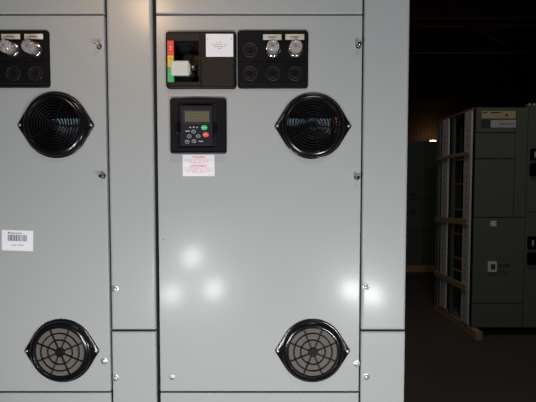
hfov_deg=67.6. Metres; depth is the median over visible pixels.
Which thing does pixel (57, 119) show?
fan
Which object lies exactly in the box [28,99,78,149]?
grille
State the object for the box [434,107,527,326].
tall cabinet
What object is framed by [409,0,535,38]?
ceiling
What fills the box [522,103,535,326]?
tall cabinet
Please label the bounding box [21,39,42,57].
light
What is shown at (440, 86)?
wall
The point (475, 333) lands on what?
timber skid
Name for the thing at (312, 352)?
grille
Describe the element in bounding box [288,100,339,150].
grille
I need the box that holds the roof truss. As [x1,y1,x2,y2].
[409,22,535,53]
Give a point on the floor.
(443, 363)
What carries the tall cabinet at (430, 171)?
on the timber skid at (409, 267)
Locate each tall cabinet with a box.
[0,0,160,401]
[156,0,409,401]
[406,141,424,263]
[423,141,436,263]
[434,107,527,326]
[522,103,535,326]
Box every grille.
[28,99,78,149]
[34,327,84,377]
[287,327,338,377]
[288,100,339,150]
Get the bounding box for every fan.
[53,119,78,141]
[287,119,330,141]
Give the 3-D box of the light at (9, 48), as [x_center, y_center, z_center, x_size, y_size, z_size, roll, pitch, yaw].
[-0.625,-0.369,0.961,0.038,0.038,0.036,0,2,0]
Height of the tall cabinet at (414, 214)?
2.261 m
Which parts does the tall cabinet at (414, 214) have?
door, door, door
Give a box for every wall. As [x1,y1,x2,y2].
[408,39,528,140]
[528,35,535,103]
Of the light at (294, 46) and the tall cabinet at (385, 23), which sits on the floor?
the tall cabinet at (385, 23)
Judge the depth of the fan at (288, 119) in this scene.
1.10 m
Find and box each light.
[0,39,19,57]
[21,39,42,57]
[265,39,280,57]
[287,39,302,57]
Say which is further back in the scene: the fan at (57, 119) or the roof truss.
the roof truss
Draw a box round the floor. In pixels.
[403,272,535,401]
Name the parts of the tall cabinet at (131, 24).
panel, door, wireway door, wireway door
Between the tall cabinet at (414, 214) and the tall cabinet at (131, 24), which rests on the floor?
the tall cabinet at (131, 24)
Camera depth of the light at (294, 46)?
0.96 m
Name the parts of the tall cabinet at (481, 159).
post, post, post, rail, post, latch plate, tag plate, door, door, door, kick panel, door, name plate, wireway door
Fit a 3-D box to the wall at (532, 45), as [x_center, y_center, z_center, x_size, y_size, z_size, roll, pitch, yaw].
[9.100,-1.875,4.422,0.200,6.600,19.000,0,3,0]
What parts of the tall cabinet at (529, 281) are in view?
door, door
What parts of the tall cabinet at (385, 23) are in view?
panel, door, wireway door, wireway door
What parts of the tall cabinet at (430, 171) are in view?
door, door, door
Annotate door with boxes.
[0,16,113,390]
[156,16,361,390]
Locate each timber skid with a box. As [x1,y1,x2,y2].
[406,264,434,271]
[434,302,482,340]
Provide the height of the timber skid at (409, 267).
0.128 m
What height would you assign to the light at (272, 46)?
0.038 m

